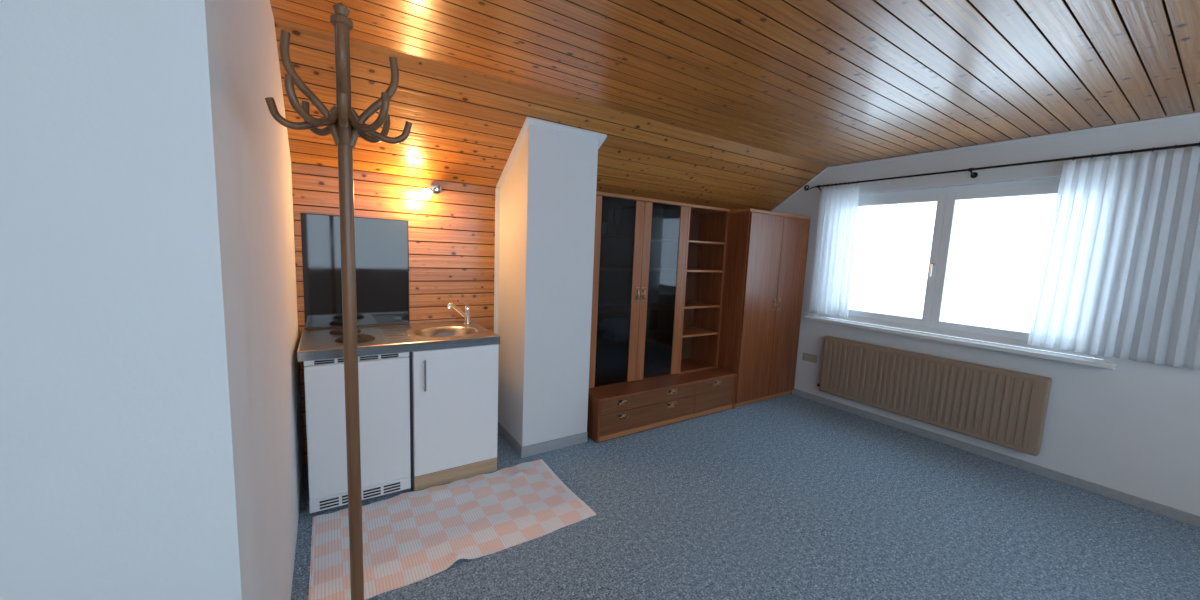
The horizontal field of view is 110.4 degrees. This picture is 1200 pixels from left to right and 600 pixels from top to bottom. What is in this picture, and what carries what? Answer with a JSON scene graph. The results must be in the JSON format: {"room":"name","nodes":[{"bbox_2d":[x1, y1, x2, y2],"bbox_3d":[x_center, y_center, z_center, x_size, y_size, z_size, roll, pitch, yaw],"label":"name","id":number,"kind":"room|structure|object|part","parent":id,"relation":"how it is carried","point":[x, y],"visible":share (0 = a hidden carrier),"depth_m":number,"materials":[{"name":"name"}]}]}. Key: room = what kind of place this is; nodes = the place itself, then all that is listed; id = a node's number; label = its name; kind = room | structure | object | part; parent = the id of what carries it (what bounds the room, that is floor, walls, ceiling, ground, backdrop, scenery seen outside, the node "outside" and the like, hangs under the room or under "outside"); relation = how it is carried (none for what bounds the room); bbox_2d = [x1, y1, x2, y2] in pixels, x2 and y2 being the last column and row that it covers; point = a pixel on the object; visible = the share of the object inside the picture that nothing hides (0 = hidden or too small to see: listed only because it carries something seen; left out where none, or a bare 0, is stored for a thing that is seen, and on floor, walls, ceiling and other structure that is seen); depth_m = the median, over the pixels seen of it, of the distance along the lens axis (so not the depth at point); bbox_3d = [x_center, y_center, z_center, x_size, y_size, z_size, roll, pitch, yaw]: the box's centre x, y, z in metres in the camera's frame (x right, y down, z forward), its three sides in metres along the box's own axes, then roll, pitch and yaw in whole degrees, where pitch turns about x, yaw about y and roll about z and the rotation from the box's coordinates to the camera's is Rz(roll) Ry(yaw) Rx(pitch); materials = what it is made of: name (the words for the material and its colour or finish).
{"room":"studio apartment","nodes":[
{"label":"studio apartment","id":0,"kind":"room"},
{"bbox_2d":[0,0,168,599],"bbox_3d":[-1.102,0.333,-1.096,2.540,2.343,2.900,-2,8,-33],"label":"wall","id":1,"kind":"structure","parent":0,"point":[81,510],"depth_m":0.66,"materials":[{"name":"white paint"}]},
{"bbox_2d":[119,0,303,599],"bbox_3d":[-1.301,0.013,1.615,0.100,2.343,2.096,-2,8,-33],"label":"wall","id":2,"kind":"structure","parent":0,"point":[211,161],"depth_m":0.78,"materials":[{"name":"white paint"}]},
{"bbox_2d":[291,162,494,465],"bbox_3d":[-0.050,0.033,3.735,4.505,1.924,0.100,-2,8,-33],"label":"wall","id":3,"kind":"structure","parent":0,"point":[452,231],"depth_m":2.88,"materials":[{"name":"brown wood"}]},
{"bbox_2d":[300,213,409,328],"bbox_3d":[-1.539,-0.178,2.663,0.588,0.694,0.008,-2,8,-33],"label":"backsplash","id":4,"kind":"structure","parent":3,"relation":"attached to","point":[381,245],"depth_m":2.67,"materials":[{"name":"black glass"}]},
{"bbox_2d":[420,182,441,199],"bbox_3d":[-1.132,-0.732,2.793,0.079,0.133,0.188,3,7,9],"label":"wall spotlight","id":5,"kind":"object","parent":3,"relation":"attached to","point":[434,188],"visible":1,"depth_m":2.76,"materials":[{"name":"silver metal"}]},
{"bbox_3d":[-1.142,-0.696,2.742,0.078,0.073,0.072,-2,8,-33],"label":"bulb","id":6,"kind":"part","parent":5,"relation":"part of","materials":[{"name":"beige glass"}]},
{"bbox_3d":[-1.122,-0.761,2.845,0.086,0.086,0.024,-2,8,-33],"label":"mounting plate","id":7,"kind":"part","parent":5,"relation":"part of","materials":[{"name":"silver metal"}]},
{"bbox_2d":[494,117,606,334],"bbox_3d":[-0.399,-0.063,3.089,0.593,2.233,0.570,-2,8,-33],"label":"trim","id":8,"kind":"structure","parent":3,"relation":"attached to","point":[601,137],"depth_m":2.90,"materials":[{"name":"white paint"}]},
{"bbox_2d":[498,124,597,446],"bbox_3d":[-0.417,-0.052,3.104,0.518,2.206,0.527,-2,8,-33],"label":"wall pillar","id":9,"kind":"structure","parent":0,"point":[548,189],"depth_m":2.88,"materials":[{"name":"white paint"}]},
{"bbox_2d":[498,422,587,457],"bbox_3d":[-0.456,1.008,3.209,0.528,0.076,0.518,-2,8,-33],"label":"baseboard","id":10,"kind":"structure","parent":9,"relation":"attached to","point":[550,445],"depth_m":2.99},
{"bbox_2d":[270,0,1199,210],"bbox_3d":[0.293,-0.843,0.961,7.185,0.604,4.876,-2,8,-33],"label":"ceiling","id":11,"kind":"structure","parent":0,"point":[727,104],"depth_m":2.11,"materials":[{"name":"brown wood"}]},
{"bbox_2d":[291,394,1199,599],"bbox_3d":[0.106,1.319,1.157,6.965,0.030,4.696,-2,8,-33],"label":"floor","id":12,"kind":"structure","parent":0,"point":[788,496],"depth_m":2.24,"materials":[{"name":"blue carpet"}]},
{"bbox_2d":[265,2,411,599],"bbox_3d":[-0.660,0.273,1.111,0.307,1.985,0.307,-2,8,-36],"label":"coat stand","id":13,"kind":"object","parent":12,"relation":"on","point":[345,125],"visible":1,"depth_m":1.05,"materials":[{"name":"brown wood"}]},
{"bbox_2d":[304,352,413,512],"bbox_3d":[-1.422,0.673,2.471,0.496,0.828,0.566,-2,8,-33],"label":"refrigerator","id":14,"kind":"object","parent":12,"relation":"on","point":[385,380],"visible":0.88,"depth_m":2.23,"materials":[{"name":"white metal"}]},
{"bbox_2d":[308,459,596,599],"bbox_3d":[-0.749,1.134,2.208,1.288,0.027,0.710,-2,8,-33],"label":"rug","id":15,"kind":"object","parent":12,"relation":"on","point":[409,538],"visible":0.95,"depth_m":2.12,"materials":[{"name":"fabric"}]},
{"bbox_2d":[412,344,498,490],"bbox_3d":[-0.996,0.661,2.727,0.494,0.829,0.600,-2,8,-33],"label":"base cabinet","id":16,"kind":"object","parent":12,"relation":"on","point":[455,390],"visible":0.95,"depth_m":2.49,"materials":[{"name":"white laminate"}]},
{"bbox_2d":[297,320,499,361],"bbox_3d":[-1.216,0.273,2.572,1.020,0.172,0.617,-2,8,-33],"label":"countertop","id":17,"kind":"structure","parent":16,"relation":"on","point":[319,343],"depth_m":2.44,"materials":[{"name":"grey metal"}]},
{"bbox_2d":[447,300,470,323],"bbox_3d":[-0.971,0.089,2.875,0.054,0.173,0.239,4,7,17],"label":"faucet","id":18,"kind":"object","parent":17,"relation":"on","point":[466,314],"visible":1,"depth_m":2.94,"materials":[{"name":"silver metal"}]},
{"bbox_3d":[-0.975,0.072,2.862,0.026,0.129,0.189,5,7,18],"label":"spout","id":19,"kind":"part","parent":18,"relation":"part of","materials":[{"name":"silver metal"}]},
{"bbox_3d":[-0.990,0.425,2.357,0.012,0.182,0.034,-2,8,-33],"label":"handle","id":20,"kind":"part","parent":16,"relation":"part of","materials":[{"name":"silver metal"}]},
{"bbox_2d":[587,367,735,442],"bbox_3d":[0.478,0.849,3.742,1.532,0.346,0.594,-2,8,-33],"label":"drawer unit","id":21,"kind":"object","parent":12,"relation":"on","point":[617,410],"visible":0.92,"depth_m":3.43,"materials":[{"name":"brown wood"}]},
{"bbox_3d":[0.176,0.892,3.215,0.108,0.046,0.006,-2,8,-33],"label":"handle","id":22,"kind":"part","parent":21,"relation":"part of","materials":[{"name":"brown metal"}]},
{"bbox_3d":[0.181,0.778,3.202,0.108,0.046,0.006,-2,8,-33],"label":"handle","id":23,"kind":"part","parent":21,"relation":"part of","materials":[{"name":"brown metal"}]},
{"bbox_3d":[0.404,0.926,3.384,0.972,0.160,0.018,-2,8,-33],"label":"drawer","id":24,"kind":"part","parent":21,"relation":"part of","materials":[{"name":"brown wood"}]},
{"bbox_3d":[0.410,0.792,3.369,0.972,0.103,0.018,-2,8,-33],"label":"drawer","id":25,"kind":"part","parent":21,"relation":"part of","materials":[{"name":"brown wood"}]},
{"bbox_2d":[589,191,729,387],"bbox_3d":[0.471,-0.094,3.735,1.498,1.526,0.365,-2,8,-33],"label":"display cabinet","id":26,"kind":"object","parent":21,"relation":"on","point":[659,265],"visible":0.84,"depth_m":3.54,"materials":[{"name":"brown wood"}]},
{"bbox_3d":[0.120,-0.052,3.326,0.326,1.487,0.005,-2,8,-33],"label":"pane","id":27,"kind":"part","parent":26,"relation":"part of","materials":[{"name":"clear glass"}]},
{"bbox_3d":[0.313,-0.048,3.432,0.042,0.112,0.023,-2,8,-33],"label":"handle","id":28,"kind":"part","parent":26,"relation":"part of","materials":[{"name":"brown metal"}]},
{"bbox_3d":[0.365,-0.050,3.466,0.042,0.112,0.023,-2,8,-33],"label":"handle","id":29,"kind":"part","parent":26,"relation":"part of","materials":[{"name":"brown metal"}]},
{"bbox_3d":[0.532,-0.065,3.594,0.320,1.487,0.005,-2,8,-33],"label":"pane","id":30,"kind":"part","parent":26,"relation":"part of","materials":[{"name":"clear glass"}]},
{"bbox_3d":[0.370,-0.102,3.882,1.441,1.500,0.010,-2,8,-33],"label":"panel","id":31,"kind":"part","parent":26,"relation":"part of","materials":[{"name":"brown wood"}]},
{"bbox_2d":[683,327,717,337],"bbox_3d":[0.854,0.309,4.051,0.467,0.018,0.330,-2,8,-33],"label":"shelf","id":32,"kind":"object","parent":26,"relation":"attached to","point":[687,331],"depth_m":4.04,"materials":[{"name":"brown wood"}]},
{"bbox_2d":[684,301,719,308],"bbox_3d":[0.865,0.046,4.021,0.467,0.018,0.330,-2,8,-33],"label":"shelf","id":33,"kind":"object","parent":26,"relation":"attached to","point":[688,304],"depth_m":4.01,"materials":[{"name":"brown wood"}]},
{"bbox_2d":[687,268,721,271],"bbox_3d":[0.878,-0.284,3.983,0.467,0.018,0.330,-2,8,-33],"label":"shelf","id":34,"kind":"object","parent":26,"relation":"attached to","point":[688,269],"depth_m":3.94,"materials":[{"name":"brown wood"}]},
{"bbox_2d":[689,240,723,243],"bbox_3d":[0.889,-0.547,3.953,0.467,0.018,0.330,-2,8,-33],"label":"shelf","id":35,"kind":"object","parent":26,"relation":"attached to","point":[690,241],"depth_m":3.90,"materials":[{"name":"brown wood"}]},
{"bbox_3d":[1.078,-0.103,4.144,0.032,1.500,0.345,-2,8,-33],"label":"panel","id":36,"kind":"part","parent":26,"relation":"part of","materials":[{"name":"brown wood"}]},
{"bbox_3d":[0.618,1.021,3.536,1.496,0.038,0.018,-2,8,-33],"label":"rail","id":37,"kind":"part","parent":21,"relation":"part of","materials":[{"name":"brown wood"}]},
{"bbox_3d":[1.039,0.852,3.789,0.498,0.267,0.018,-2,8,-33],"label":"flap door","id":38,"kind":"part","parent":21,"relation":"part of","materials":[{"name":"brown wood"}]},
{"bbox_2d":[718,208,809,408],"bbox_3d":[1.555,0.061,4.325,0.948,1.865,0.612,-2,8,-33],"label":"wardrobe","id":39,"kind":"object","parent":12,"relation":"on","point":[766,251],"visible":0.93,"depth_m":4.00,"materials":[{"name":"brown wood"}]},
{"bbox_3d":[1.155,0.085,4.089,0.018,1.839,0.573,-2,8,-33],"label":"panel","id":40,"kind":"part","parent":39,"relation":"part of","materials":[{"name":"brown wood"}]},
{"bbox_3d":[1.519,0.088,3.971,0.480,1.782,0.018,-2,8,-33],"label":"door","id":41,"kind":"part","parent":39,"relation":"part of","materials":[{"name":"brown wood"}]},
{"bbox_3d":[1.657,0.987,4.212,0.942,0.038,0.019,-2,8,-33],"label":"rail","id":42,"kind":"part","parent":39,"relation":"part of","materials":[{"name":"brown wood"}]},
{"bbox_3d":[1.910,0.075,4.226,0.445,1.782,0.018,-2,8,-33],"label":"door","id":43,"kind":"part","parent":39,"relation":"part of","materials":[{"name":"brown wood"}]},
{"bbox_2d":[771,112,1199,515],"bbox_3d":[3.157,0.041,2.974,0.240,2.343,4.696,-2,8,-33],"label":"wall","id":44,"kind":"structure","parent":0,"point":[1133,428],"depth_m":2.77,"materials":[{"name":"white paint"}]},
{"bbox_2d":[802,352,816,362],"bbox_3d":[2.159,0.596,4.303,0.013,0.082,0.152,-2,8,-33],"label":"double socket","id":45,"kind":"object","parent":44,"relation":"attached to","point":[812,358],"visible":1,"depth_m":4.30,"materials":[{"name":"beige plastic"}]},
{"bbox_2d":[817,336,1051,455],"bbox_3d":[2.623,0.711,3.506,0.110,0.550,1.562,-2,8,-33],"label":"radiator","id":46,"kind":"object","parent":44,"relation":"attached to","point":[999,406],"visible":1,"depth_m":3.28,"materials":[{"name":"beige metal"}]},
{"bbox_2d":[804,177,1117,369],"bbox_3d":[2.743,-0.300,3.401,0.230,1.230,2.015,-2,8,-33],"label":"window","id":47,"kind":"structure","parent":44,"relation":"in","point":[947,198],"depth_m":3.38,"materials":[{"name":"white plastic"}]},
{"bbox_3d":[2.554,-0.372,3.816,0.060,1.098,0.902,-2,8,-33],"label":"sash","id":48,"kind":"part","parent":47,"relation":"part of","materials":[{"name":"glass"}]},
{"bbox_3d":[2.736,-0.247,3.446,0.045,0.114,0.028,-2,8,-33],"label":"handle","id":49,"kind":"part","parent":47,"relation":"part of","materials":[{"name":"silver metal"}]},
{"bbox_3d":[2.693,0.295,3.452,0.170,0.032,2.015,-2,8,-33],"label":"sill","id":50,"kind":"part","parent":47,"relation":"part of","materials":[{"name":"white stone"}]},
{"bbox_3d":[3.045,-0.265,3.066,0.060,1.098,0.902,-2,8,-33],"label":"sash","id":51,"kind":"part","parent":47,"relation":"part of","materials":[{"name":"glass"}]},
{"bbox_2d":[772,112,1199,211],"bbox_3d":[3.096,-0.864,2.789,0.012,0.505,4.666,-2,8,-33],"label":"trim","id":52,"kind":"structure","parent":44,"relation":"attached to","point":[1193,114],"depth_m":2.93,"materials":[{"name":"white paint"}]},
{"bbox_2d":[793,389,1199,527],"bbox_3d":[3.176,1.214,2.772,0.014,0.062,4.062,-2,8,-33],"label":"baseboard","id":53,"kind":"structure","parent":44,"relation":"attached to","point":[1167,511],"depth_m":2.97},
{"bbox_2d":[804,143,1199,190],"bbox_3d":[2.836,-0.961,3.106,0.097,0.080,2.732,-2,8,-33],"label":"curtain rod","id":54,"kind":"object","parent":44,"relation":"attached to","point":[973,174],"visible":0.91,"depth_m":2.92,"materials":[{"name":"black metal"}]},
{"bbox_2d":[808,181,859,317],"bbox_3d":[2.231,-0.479,3.993,0.066,1.259,0.392,-2,8,-33],"label":"curtain","id":55,"kind":"object","parent":54,"relation":"hanging from","point":[835,238],"visible":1,"depth_m":3.98,"materials":[{"name":"white fabric"}]},
{"bbox_2d":[1027,142,1199,369],"bbox_3d":[3.205,-0.269,2.510,0.065,1.258,0.769,-2,8,-33],"label":"curtain","id":56,"kind":"object","parent":54,"relation":"hanging from","point":[1120,279],"visible":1,"depth_m":2.53,"materials":[{"name":"white fabric"}]}
]}

